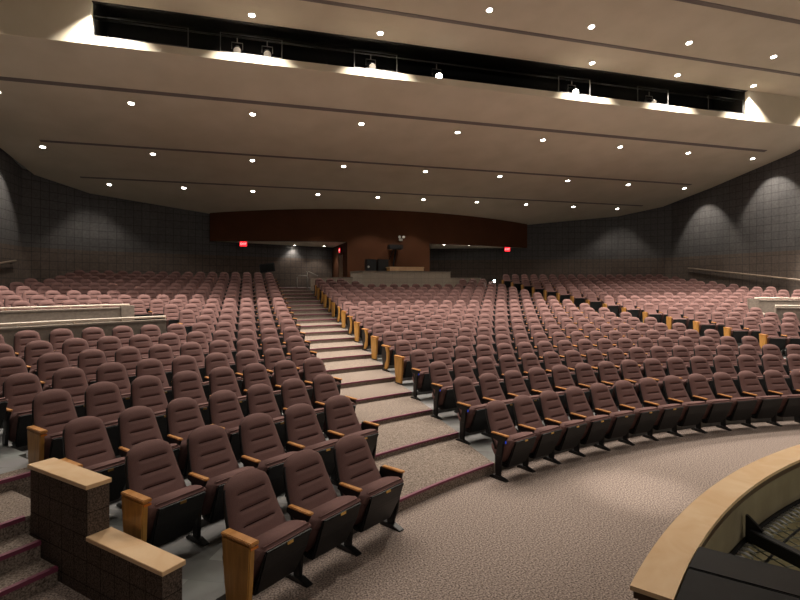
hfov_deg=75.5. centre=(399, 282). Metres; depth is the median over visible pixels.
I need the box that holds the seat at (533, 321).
[527,318,547,337]
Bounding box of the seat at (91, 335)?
[81,327,104,348]
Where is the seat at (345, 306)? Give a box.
[341,301,353,328]
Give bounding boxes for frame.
[94,16,188,47]
[220,32,281,58]
[354,49,396,72]
[558,76,589,95]
[637,86,667,104]
[708,95,742,113]
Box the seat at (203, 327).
[191,322,211,344]
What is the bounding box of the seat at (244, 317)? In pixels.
[238,314,259,336]
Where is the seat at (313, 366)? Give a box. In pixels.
[303,357,341,408]
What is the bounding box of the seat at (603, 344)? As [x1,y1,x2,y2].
[597,338,626,360]
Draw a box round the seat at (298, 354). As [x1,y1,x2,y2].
[290,346,310,381]
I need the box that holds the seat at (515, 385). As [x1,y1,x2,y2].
[503,370,540,432]
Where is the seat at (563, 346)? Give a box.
[557,340,586,362]
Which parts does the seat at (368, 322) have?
panel, backrest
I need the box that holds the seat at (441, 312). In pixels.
[435,309,446,321]
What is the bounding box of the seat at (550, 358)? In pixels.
[543,351,575,391]
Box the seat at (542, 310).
[539,308,556,321]
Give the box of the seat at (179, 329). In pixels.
[166,323,186,344]
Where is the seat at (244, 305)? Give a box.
[240,303,257,321]
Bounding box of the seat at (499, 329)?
[494,326,515,350]
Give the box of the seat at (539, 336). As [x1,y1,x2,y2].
[533,332,557,359]
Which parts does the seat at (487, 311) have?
backrest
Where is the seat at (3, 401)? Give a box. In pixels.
[0,397,8,427]
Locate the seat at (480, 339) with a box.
[476,335,498,363]
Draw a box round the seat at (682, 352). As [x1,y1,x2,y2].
[672,345,691,374]
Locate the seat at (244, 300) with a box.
[239,298,256,314]
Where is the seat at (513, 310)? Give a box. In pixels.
[509,308,525,324]
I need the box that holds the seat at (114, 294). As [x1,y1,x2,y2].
[106,290,120,299]
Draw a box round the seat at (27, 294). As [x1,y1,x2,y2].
[22,290,38,301]
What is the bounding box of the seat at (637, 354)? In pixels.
[628,347,646,377]
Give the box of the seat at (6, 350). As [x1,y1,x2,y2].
[0,343,15,357]
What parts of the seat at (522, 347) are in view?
backrest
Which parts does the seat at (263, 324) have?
backrest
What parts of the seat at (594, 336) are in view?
backrest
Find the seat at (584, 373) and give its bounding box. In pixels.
[574,363,613,409]
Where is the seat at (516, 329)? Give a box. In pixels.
[512,325,533,349]
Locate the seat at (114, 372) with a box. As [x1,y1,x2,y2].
[96,362,131,408]
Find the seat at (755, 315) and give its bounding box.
[746,312,761,326]
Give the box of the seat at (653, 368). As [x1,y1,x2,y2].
[643,358,666,400]
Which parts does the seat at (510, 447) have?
armrest, backrest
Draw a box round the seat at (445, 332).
[440,328,456,348]
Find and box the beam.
[745,514,799,568]
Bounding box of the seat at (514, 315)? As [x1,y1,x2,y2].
[510,313,527,331]
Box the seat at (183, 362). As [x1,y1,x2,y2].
[171,355,209,400]
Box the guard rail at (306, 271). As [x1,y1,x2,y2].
[296,271,317,290]
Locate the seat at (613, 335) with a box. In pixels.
[608,330,622,347]
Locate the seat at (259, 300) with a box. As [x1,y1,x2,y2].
[256,298,273,314]
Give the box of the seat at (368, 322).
[362,317,375,350]
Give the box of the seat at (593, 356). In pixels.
[586,349,618,382]
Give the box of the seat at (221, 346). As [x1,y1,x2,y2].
[209,340,235,372]
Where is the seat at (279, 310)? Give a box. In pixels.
[275,307,296,324]
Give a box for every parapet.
[0,304,133,327]
[0,315,165,346]
[747,297,799,312]
[774,305,799,321]
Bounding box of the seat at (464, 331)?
[458,327,475,352]
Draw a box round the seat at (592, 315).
[588,312,599,324]
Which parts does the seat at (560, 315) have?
backrest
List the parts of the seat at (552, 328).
backrest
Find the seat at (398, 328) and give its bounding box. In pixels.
[390,322,404,339]
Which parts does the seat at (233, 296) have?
backrest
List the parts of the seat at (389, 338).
panel, backrest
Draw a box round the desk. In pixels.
[386,267,423,270]
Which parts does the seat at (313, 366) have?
backrest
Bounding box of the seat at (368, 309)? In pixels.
[364,306,375,316]
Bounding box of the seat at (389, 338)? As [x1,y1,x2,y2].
[381,331,397,371]
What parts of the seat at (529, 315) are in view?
backrest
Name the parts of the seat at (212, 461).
armrest, backrest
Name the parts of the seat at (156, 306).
backrest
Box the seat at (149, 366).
[136,358,172,403]
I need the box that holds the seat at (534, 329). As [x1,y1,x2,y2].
[530,325,552,345]
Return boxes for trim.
[0,76,766,151]
[40,140,691,184]
[80,176,642,205]
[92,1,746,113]
[302,0,799,76]
[675,0,799,23]
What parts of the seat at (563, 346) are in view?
backrest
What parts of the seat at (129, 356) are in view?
backrest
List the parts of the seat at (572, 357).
backrest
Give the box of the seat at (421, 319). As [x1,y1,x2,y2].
[414,315,426,329]
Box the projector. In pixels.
[387,245,402,266]
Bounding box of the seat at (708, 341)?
[699,336,716,356]
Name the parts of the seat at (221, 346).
backrest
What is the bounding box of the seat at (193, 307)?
[183,304,199,318]
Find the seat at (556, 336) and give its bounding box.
[552,332,577,350]
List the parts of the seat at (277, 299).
backrest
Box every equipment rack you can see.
[365,259,376,270]
[377,259,388,270]
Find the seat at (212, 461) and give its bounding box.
[186,424,256,546]
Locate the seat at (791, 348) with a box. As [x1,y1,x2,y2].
[785,344,799,356]
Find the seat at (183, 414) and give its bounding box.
[166,397,204,476]
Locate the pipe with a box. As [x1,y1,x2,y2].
[98,18,734,101]
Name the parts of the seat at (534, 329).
backrest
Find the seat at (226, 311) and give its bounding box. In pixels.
[220,308,238,329]
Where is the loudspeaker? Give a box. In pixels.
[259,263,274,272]
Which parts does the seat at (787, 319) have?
backrest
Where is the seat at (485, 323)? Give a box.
[477,319,494,341]
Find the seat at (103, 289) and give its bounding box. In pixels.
[97,286,110,294]
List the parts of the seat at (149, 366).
backrest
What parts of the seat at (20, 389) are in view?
backrest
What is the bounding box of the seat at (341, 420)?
[324,395,379,485]
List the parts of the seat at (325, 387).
backrest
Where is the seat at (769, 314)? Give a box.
[764,312,780,328]
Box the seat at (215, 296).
[208,294,222,309]
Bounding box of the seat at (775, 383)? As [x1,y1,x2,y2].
[763,370,799,426]
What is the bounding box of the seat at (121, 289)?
[115,286,127,294]
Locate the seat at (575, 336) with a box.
[570,331,596,348]
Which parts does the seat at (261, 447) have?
armrest, backrest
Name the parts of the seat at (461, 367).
backrest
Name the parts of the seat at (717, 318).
backrest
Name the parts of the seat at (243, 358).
backrest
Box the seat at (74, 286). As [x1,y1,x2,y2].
[69,282,82,290]
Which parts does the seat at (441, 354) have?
backrest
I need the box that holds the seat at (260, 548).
[221,468,311,599]
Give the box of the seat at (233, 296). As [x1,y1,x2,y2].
[225,294,239,309]
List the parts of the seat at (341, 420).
armrest, backrest, armrest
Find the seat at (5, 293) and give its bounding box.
[0,290,15,303]
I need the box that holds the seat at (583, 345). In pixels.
[577,339,606,362]
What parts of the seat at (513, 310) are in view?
backrest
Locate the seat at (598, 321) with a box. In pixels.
[594,317,606,330]
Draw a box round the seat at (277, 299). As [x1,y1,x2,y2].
[272,297,290,312]
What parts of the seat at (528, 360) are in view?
backrest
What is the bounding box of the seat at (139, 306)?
[129,299,150,319]
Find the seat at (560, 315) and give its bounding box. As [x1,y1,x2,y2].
[557,312,575,324]
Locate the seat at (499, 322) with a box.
[494,319,512,340]
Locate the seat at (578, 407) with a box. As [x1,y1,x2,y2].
[564,386,611,456]
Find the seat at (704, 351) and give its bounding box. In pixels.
[693,345,714,373]
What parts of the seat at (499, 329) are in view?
backrest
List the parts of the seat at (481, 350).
backrest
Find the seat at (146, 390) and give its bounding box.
[131,375,167,441]
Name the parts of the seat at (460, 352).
backrest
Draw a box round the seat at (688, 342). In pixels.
[678,336,694,356]
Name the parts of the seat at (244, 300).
backrest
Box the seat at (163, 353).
[148,344,173,386]
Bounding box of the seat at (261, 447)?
[239,413,297,494]
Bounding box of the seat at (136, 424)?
[116,406,179,507]
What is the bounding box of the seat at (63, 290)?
[58,286,71,294]
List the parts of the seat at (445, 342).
backrest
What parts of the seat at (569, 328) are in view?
backrest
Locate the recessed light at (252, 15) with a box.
[248,12,255,17]
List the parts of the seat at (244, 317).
backrest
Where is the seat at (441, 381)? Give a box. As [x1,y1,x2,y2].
[428,361,456,419]
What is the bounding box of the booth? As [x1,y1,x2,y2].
[351,271,450,286]
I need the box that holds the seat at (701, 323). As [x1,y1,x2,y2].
[693,312,714,335]
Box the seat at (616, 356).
[607,348,640,379]
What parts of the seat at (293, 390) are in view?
backrest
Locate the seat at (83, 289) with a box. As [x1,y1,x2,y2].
[78,286,91,294]
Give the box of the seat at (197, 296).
[191,294,205,306]
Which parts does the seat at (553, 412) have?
armrest, backrest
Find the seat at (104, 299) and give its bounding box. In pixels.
[97,295,111,306]
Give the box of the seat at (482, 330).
[476,326,495,351]
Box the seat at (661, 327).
[654,323,667,336]
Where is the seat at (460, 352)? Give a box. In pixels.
[454,346,478,381]
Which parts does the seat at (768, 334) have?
panel, backrest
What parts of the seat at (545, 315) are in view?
backrest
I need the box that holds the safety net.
[729,499,799,568]
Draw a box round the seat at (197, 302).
[188,299,202,311]
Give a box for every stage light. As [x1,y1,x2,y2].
[231,38,242,52]
[263,42,272,56]
[367,55,375,68]
[432,64,441,77]
[567,81,578,93]
[644,92,655,102]
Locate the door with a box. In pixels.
[338,253,343,276]
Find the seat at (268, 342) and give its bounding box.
[262,337,290,359]
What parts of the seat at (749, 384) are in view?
backrest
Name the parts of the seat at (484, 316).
backrest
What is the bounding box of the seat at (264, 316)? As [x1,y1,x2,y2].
[258,313,279,335]
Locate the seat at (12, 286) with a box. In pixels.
[9,282,24,291]
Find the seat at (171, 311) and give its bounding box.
[162,304,179,329]
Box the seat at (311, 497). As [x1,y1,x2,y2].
[283,449,360,587]
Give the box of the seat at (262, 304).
[256,302,275,320]
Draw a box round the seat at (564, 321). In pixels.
[561,318,581,334]
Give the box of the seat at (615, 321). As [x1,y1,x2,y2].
[610,317,623,330]
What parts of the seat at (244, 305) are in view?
backrest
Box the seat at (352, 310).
[347,306,359,335]
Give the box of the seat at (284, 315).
[277,312,300,332]
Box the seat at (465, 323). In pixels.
[461,320,476,340]
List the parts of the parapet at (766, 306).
hand rail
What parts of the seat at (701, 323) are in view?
panel, backrest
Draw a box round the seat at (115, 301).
[108,299,123,306]
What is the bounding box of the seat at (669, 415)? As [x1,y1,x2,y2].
[638,377,683,440]
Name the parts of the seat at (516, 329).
backrest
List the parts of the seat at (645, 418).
backrest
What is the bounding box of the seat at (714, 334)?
[704,329,720,345]
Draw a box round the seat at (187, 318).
[179,309,195,333]
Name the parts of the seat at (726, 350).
backrest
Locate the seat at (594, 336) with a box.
[589,331,614,348]
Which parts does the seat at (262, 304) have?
backrest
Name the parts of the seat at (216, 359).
backrest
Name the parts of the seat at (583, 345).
backrest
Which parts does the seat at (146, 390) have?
backrest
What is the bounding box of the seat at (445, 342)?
[436,337,454,361]
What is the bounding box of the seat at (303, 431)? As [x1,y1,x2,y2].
[284,403,338,496]
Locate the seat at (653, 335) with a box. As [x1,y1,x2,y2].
[645,330,660,345]
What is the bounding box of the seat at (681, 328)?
[672,323,686,336]
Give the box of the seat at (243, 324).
[238,321,260,346]
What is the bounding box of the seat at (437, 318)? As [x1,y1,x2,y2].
[430,315,443,328]
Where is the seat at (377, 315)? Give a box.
[371,311,383,322]
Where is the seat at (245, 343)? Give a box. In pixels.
[236,338,263,364]
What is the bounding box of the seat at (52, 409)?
[27,389,77,463]
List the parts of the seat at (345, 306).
panel, backrest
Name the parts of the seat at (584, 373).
backrest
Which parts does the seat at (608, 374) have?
backrest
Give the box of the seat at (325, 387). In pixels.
[312,373,356,433]
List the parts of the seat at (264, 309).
backrest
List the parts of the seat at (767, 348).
backrest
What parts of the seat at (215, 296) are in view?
backrest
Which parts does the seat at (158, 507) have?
panel, armrest, backrest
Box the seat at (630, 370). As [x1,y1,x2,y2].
[620,359,658,403]
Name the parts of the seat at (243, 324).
backrest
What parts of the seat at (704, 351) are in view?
backrest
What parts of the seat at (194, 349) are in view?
backrest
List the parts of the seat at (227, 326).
backrest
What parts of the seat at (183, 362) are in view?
backrest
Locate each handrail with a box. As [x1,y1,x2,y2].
[0,260,16,263]
[688,267,799,280]
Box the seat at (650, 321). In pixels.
[644,317,657,329]
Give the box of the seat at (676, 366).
[666,357,691,398]
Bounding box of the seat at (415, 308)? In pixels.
[409,305,420,315]
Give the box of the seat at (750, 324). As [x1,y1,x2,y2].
[743,317,759,341]
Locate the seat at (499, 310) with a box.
[495,308,510,325]
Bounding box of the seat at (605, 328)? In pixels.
[600,323,613,338]
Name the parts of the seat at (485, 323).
backrest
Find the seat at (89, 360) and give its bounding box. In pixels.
[78,349,106,385]
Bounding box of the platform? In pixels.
[676,547,799,599]
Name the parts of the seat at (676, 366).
backrest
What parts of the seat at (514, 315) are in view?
backrest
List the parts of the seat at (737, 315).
backrest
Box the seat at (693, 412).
[663,375,707,436]
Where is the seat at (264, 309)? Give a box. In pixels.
[257,307,277,327]
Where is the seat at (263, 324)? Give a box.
[259,320,282,345]
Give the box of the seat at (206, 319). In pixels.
[196,315,214,334]
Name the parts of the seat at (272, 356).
backrest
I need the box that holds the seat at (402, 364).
[394,340,412,384]
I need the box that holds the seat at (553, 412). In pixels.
[539,390,586,463]
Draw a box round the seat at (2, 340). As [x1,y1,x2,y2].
[0,334,5,343]
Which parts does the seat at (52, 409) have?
panel, armrest, backrest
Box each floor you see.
[0,356,785,450]
[0,443,28,473]
[1,346,785,427]
[22,380,432,458]
[25,420,799,599]
[109,393,531,503]
[109,398,716,534]
[158,407,793,599]
[279,287,508,289]
[367,343,741,357]
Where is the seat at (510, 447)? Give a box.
[485,400,535,482]
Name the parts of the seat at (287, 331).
backrest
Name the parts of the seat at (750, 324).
backrest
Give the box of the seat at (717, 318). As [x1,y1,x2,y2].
[711,312,724,335]
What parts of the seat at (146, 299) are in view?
backrest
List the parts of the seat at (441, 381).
backrest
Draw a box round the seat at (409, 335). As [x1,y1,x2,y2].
[402,330,417,349]
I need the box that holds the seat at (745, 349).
[738,344,763,374]
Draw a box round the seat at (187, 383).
[172,370,209,424]
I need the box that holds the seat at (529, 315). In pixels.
[526,313,544,329]
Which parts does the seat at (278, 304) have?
backrest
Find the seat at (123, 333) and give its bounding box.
[112,326,133,346]
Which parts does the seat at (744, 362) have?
backrest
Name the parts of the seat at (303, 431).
armrest, backrest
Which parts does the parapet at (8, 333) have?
hand rail, rail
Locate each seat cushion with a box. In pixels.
[0,397,8,403]
[8,410,31,441]
[29,368,36,373]
[43,384,51,390]
[44,431,62,459]
[74,401,84,405]
[84,457,124,471]
[87,378,95,385]
[104,420,117,426]
[121,393,130,397]
[147,485,205,539]
[154,410,165,416]
[166,318,178,329]
[170,444,179,449]
[177,439,186,469]
[198,402,207,407]
[202,466,256,515]
[225,426,238,439]
[237,396,245,400]
[253,520,310,582]
[257,451,297,472]
[271,372,298,390]
[272,416,283,422]
[298,370,302,379]
[303,439,338,450]
[304,495,360,551]
[311,382,340,405]
[314,408,323,413]
[323,402,355,429]
[343,429,378,436]
[354,476,402,524]
[389,348,394,361]
[403,359,409,373]
[412,371,428,387]
[432,386,452,405]
[457,403,486,427]
[491,432,535,461]
[502,399,512,403]
[529,395,538,399]
[530,425,561,452]
[556,419,586,445]
[563,389,588,408]
[581,415,610,438]
[588,386,612,404]
[605,410,634,433]
[612,384,635,400]
[630,407,658,428]
[635,382,657,394]
[654,404,682,424]
[658,381,662,390]
[678,401,707,421]
[699,324,714,333]
[702,399,731,418]
[726,397,756,416]
[751,395,781,414]
[767,337,786,343]
[777,394,799,412]
[785,337,799,347]
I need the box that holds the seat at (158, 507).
[121,439,205,546]
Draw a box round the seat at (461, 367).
[453,359,481,412]
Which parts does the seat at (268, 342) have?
backrest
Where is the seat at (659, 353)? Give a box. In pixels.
[650,346,668,375]
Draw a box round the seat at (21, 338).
[13,330,40,359]
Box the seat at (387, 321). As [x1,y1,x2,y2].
[380,316,393,330]
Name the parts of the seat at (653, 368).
backrest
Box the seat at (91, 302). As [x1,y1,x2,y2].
[85,300,102,307]
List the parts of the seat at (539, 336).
backrest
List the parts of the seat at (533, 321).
backrest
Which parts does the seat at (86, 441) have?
armrest, backrest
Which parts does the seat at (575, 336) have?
backrest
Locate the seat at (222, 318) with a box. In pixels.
[218,315,237,338]
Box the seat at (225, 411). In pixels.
[208,390,243,459]
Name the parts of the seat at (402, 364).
panel, backrest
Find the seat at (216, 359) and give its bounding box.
[204,352,242,399]
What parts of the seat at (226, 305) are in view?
backrest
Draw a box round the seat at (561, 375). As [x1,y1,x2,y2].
[551,365,589,412]
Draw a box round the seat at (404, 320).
[397,316,410,329]
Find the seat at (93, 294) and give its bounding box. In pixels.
[87,290,101,299]
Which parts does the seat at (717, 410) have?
backrest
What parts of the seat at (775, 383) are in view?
backrest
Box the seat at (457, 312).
[450,309,462,322]
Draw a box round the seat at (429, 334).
[421,329,436,349]
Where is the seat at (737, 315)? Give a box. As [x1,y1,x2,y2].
[728,312,742,329]
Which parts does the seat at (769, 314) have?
backrest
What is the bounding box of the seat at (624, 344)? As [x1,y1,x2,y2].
[617,338,633,358]
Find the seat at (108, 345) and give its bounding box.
[97,336,121,361]
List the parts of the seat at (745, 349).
backrest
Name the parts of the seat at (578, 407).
armrest, backrest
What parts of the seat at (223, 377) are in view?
backrest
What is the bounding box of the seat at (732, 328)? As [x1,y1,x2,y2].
[723,317,747,342]
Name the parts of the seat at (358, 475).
armrest, backrest, armrest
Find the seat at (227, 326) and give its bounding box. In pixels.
[215,322,236,348]
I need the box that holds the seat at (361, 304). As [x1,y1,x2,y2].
[357,301,368,310]
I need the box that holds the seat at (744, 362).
[737,355,767,395]
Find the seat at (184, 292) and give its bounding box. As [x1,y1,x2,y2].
[178,290,190,300]
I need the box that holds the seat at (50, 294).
[44,290,60,300]
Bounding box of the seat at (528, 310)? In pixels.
[524,308,541,323]
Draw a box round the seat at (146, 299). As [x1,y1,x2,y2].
[137,295,150,312]
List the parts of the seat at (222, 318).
backrest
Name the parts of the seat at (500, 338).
backrest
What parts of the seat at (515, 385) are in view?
backrest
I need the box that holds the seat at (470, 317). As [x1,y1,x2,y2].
[463,314,477,329]
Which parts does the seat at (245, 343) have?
backrest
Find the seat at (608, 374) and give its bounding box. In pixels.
[597,361,635,405]
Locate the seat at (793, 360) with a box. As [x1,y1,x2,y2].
[786,354,799,374]
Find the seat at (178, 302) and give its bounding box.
[169,299,183,310]
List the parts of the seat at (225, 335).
backrest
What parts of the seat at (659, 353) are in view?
backrest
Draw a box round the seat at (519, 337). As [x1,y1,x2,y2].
[514,333,537,356]
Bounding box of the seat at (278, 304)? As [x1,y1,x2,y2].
[273,302,293,318]
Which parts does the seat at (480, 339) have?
backrest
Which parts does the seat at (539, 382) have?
backrest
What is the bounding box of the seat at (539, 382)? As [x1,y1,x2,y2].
[528,367,565,416]
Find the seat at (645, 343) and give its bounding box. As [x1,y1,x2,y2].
[637,337,653,357]
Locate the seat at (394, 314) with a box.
[388,310,399,322]
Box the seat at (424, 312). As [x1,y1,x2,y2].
[419,309,431,321]
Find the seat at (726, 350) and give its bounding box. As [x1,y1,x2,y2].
[716,345,738,373]
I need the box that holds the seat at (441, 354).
[432,347,454,380]
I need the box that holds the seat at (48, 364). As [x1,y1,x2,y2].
[37,352,69,390]
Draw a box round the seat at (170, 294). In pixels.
[161,290,173,299]
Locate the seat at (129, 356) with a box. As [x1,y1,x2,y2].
[114,346,141,383]
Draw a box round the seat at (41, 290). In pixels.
[37,286,51,295]
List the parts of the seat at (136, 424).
armrest, backrest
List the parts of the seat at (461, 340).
backrest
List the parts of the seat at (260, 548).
panel, armrest, backrest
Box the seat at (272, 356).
[264,348,298,390]
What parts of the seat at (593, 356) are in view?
backrest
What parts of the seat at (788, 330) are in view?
backrest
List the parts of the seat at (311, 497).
armrest, backrest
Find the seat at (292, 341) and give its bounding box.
[286,335,316,356]
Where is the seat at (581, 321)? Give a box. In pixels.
[577,317,589,332]
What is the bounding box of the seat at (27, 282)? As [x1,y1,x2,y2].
[23,278,37,286]
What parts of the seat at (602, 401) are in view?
backrest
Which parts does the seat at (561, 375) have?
backrest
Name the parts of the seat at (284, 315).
backrest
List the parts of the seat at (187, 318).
backrest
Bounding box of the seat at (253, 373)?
[243,363,281,409]
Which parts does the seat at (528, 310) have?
backrest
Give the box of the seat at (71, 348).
[62,338,89,366]
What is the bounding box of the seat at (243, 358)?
[235,350,271,395]
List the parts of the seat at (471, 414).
backrest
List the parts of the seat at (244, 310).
backrest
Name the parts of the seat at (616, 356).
backrest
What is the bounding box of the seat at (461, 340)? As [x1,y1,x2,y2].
[456,336,476,363]
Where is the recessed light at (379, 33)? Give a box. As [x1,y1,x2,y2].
[376,31,383,35]
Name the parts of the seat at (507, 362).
backrest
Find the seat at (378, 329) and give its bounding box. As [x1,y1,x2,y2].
[370,323,386,360]
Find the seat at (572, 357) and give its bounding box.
[564,350,597,386]
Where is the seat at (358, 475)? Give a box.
[333,434,404,556]
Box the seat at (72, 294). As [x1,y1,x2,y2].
[66,290,81,299]
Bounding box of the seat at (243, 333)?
[237,329,261,358]
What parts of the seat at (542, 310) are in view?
backrest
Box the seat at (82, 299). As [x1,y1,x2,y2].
[75,295,91,307]
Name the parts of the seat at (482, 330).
backrest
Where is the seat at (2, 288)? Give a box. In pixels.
[0,286,8,291]
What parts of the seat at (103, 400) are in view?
backrest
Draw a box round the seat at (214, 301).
[206,298,220,315]
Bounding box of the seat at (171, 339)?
[158,332,180,357]
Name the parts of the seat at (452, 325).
backrest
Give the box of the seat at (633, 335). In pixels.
[626,330,641,346]
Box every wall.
[0,0,799,125]
[0,148,21,287]
[22,168,331,286]
[27,458,185,599]
[210,209,526,276]
[310,277,352,290]
[332,242,346,276]
[430,203,671,286]
[450,277,480,287]
[630,444,799,599]
[672,149,799,296]
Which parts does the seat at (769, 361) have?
backrest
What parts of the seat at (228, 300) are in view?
backrest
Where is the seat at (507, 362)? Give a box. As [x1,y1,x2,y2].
[499,354,529,399]
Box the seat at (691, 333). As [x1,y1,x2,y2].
[684,329,699,345]
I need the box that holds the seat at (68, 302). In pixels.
[62,300,80,308]
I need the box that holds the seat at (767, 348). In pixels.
[762,344,788,375]
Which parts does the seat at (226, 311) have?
backrest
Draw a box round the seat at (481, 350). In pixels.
[475,344,501,378]
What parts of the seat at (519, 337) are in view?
backrest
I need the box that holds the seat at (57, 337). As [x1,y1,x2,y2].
[49,328,73,352]
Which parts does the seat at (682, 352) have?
backrest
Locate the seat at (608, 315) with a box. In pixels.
[604,312,615,323]
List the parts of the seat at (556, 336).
backrest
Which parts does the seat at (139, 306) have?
backrest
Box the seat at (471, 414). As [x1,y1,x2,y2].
[453,376,487,444]
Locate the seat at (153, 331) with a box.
[140,324,160,344]
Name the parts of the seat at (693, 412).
backrest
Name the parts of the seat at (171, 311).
backrest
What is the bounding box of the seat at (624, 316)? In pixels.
[620,312,631,322]
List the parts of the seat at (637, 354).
backrest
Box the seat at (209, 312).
[200,309,217,326]
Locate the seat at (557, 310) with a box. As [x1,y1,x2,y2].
[554,307,565,318]
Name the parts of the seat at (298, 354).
backrest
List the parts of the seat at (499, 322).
backrest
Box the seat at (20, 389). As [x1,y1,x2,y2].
[2,373,42,447]
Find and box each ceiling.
[0,34,799,224]
[92,0,799,96]
[218,241,344,247]
[430,244,516,248]
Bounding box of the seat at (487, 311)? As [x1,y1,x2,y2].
[480,308,494,325]
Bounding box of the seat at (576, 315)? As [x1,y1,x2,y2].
[572,312,584,324]
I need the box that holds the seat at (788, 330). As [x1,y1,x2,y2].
[780,323,799,355]
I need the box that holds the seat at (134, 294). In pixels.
[125,290,138,299]
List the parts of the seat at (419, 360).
backrest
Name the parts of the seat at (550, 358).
backrest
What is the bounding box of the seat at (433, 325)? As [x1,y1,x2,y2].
[426,321,440,338]
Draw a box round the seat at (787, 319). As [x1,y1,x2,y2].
[781,317,799,335]
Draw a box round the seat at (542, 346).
[537,341,565,365]
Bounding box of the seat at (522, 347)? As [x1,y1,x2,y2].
[517,342,544,375]
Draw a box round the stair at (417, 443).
[280,288,494,511]
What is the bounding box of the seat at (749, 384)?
[737,371,782,428]
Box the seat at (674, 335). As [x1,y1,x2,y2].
[665,329,680,345]
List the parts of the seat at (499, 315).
backrest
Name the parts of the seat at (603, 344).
backrest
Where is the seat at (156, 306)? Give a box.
[148,299,164,319]
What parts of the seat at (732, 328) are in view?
panel, backrest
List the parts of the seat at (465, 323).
backrest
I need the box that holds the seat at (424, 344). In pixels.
[416,338,432,363]
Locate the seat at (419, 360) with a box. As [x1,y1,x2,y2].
[410,349,431,400]
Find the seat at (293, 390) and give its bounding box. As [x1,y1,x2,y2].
[281,378,324,452]
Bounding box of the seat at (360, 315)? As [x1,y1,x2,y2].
[354,311,367,342]
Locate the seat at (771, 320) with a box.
[762,317,780,336]
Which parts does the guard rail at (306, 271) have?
hand rail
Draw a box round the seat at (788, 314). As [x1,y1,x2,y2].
[783,312,799,328]
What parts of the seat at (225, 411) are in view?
backrest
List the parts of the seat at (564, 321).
backrest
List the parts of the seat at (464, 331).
backrest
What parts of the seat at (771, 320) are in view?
backrest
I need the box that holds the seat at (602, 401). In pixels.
[589,383,635,450]
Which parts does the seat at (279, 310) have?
backrest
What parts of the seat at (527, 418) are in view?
armrest, backrest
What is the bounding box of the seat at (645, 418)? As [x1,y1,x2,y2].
[614,380,659,445]
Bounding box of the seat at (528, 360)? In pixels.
[521,353,552,394]
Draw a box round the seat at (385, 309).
[379,305,390,315]
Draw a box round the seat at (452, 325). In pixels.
[443,320,458,338]
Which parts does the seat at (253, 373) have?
backrest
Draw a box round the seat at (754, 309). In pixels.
[749,307,763,320]
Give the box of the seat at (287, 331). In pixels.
[282,326,309,350]
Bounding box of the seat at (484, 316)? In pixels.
[479,313,494,332]
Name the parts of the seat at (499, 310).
backrest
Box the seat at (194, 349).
[180,342,205,381]
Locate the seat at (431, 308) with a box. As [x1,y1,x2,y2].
[424,305,434,314]
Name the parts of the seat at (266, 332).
backrest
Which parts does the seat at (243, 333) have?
backrest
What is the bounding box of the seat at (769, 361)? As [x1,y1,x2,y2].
[761,354,791,391]
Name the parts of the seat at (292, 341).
backrest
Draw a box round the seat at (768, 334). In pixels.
[759,323,786,350]
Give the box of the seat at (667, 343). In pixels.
[657,337,674,357]
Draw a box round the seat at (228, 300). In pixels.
[223,298,239,315]
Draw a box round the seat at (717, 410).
[687,373,731,433]
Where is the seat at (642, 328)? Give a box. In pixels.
[636,323,649,336]
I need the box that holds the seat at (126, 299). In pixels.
[117,295,131,303]
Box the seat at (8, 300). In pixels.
[4,295,22,310]
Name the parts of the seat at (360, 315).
panel, backrest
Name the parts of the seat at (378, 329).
panel, backrest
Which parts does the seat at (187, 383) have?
backrest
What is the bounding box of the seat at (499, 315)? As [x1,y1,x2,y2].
[494,313,510,332]
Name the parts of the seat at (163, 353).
backrest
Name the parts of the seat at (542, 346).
backrest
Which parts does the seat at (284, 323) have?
backrest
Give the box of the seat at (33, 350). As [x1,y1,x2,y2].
[24,340,53,374]
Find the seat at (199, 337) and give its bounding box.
[186,331,208,356]
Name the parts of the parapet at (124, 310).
rail, hand rail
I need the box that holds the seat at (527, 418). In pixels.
[512,395,561,472]
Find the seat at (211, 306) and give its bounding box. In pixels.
[203,303,218,321]
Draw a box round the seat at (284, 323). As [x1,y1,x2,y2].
[280,319,304,345]
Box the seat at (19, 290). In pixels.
[15,286,30,296]
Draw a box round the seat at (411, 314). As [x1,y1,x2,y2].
[404,310,415,321]
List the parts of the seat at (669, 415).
backrest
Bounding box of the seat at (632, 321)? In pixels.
[627,317,640,329]
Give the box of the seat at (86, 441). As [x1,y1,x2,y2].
[60,416,125,501]
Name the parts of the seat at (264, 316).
backrest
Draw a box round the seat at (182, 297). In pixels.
[174,294,187,305]
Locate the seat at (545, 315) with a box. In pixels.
[541,312,560,327]
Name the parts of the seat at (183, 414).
armrest, backrest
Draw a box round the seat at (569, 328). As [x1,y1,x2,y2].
[565,324,588,339]
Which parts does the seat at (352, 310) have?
panel, backrest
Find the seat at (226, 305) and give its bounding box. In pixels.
[222,303,238,321]
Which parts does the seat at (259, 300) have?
backrest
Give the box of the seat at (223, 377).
[209,366,247,416]
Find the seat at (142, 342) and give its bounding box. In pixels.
[129,334,152,359]
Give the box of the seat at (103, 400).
[84,381,124,455]
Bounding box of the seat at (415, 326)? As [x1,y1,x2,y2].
[408,322,422,338]
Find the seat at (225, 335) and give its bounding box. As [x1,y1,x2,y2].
[212,330,235,361]
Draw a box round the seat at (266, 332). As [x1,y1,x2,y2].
[260,328,286,356]
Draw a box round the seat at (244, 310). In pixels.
[239,308,258,328]
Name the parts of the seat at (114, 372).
backrest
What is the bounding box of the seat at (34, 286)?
[30,282,44,291]
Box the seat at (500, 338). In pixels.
[495,334,518,361]
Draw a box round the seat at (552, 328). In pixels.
[547,324,570,341]
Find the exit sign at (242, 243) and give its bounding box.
[240,241,246,246]
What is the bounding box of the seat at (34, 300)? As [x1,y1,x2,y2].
[29,295,46,309]
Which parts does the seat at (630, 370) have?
backrest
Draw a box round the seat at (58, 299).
[53,295,69,308]

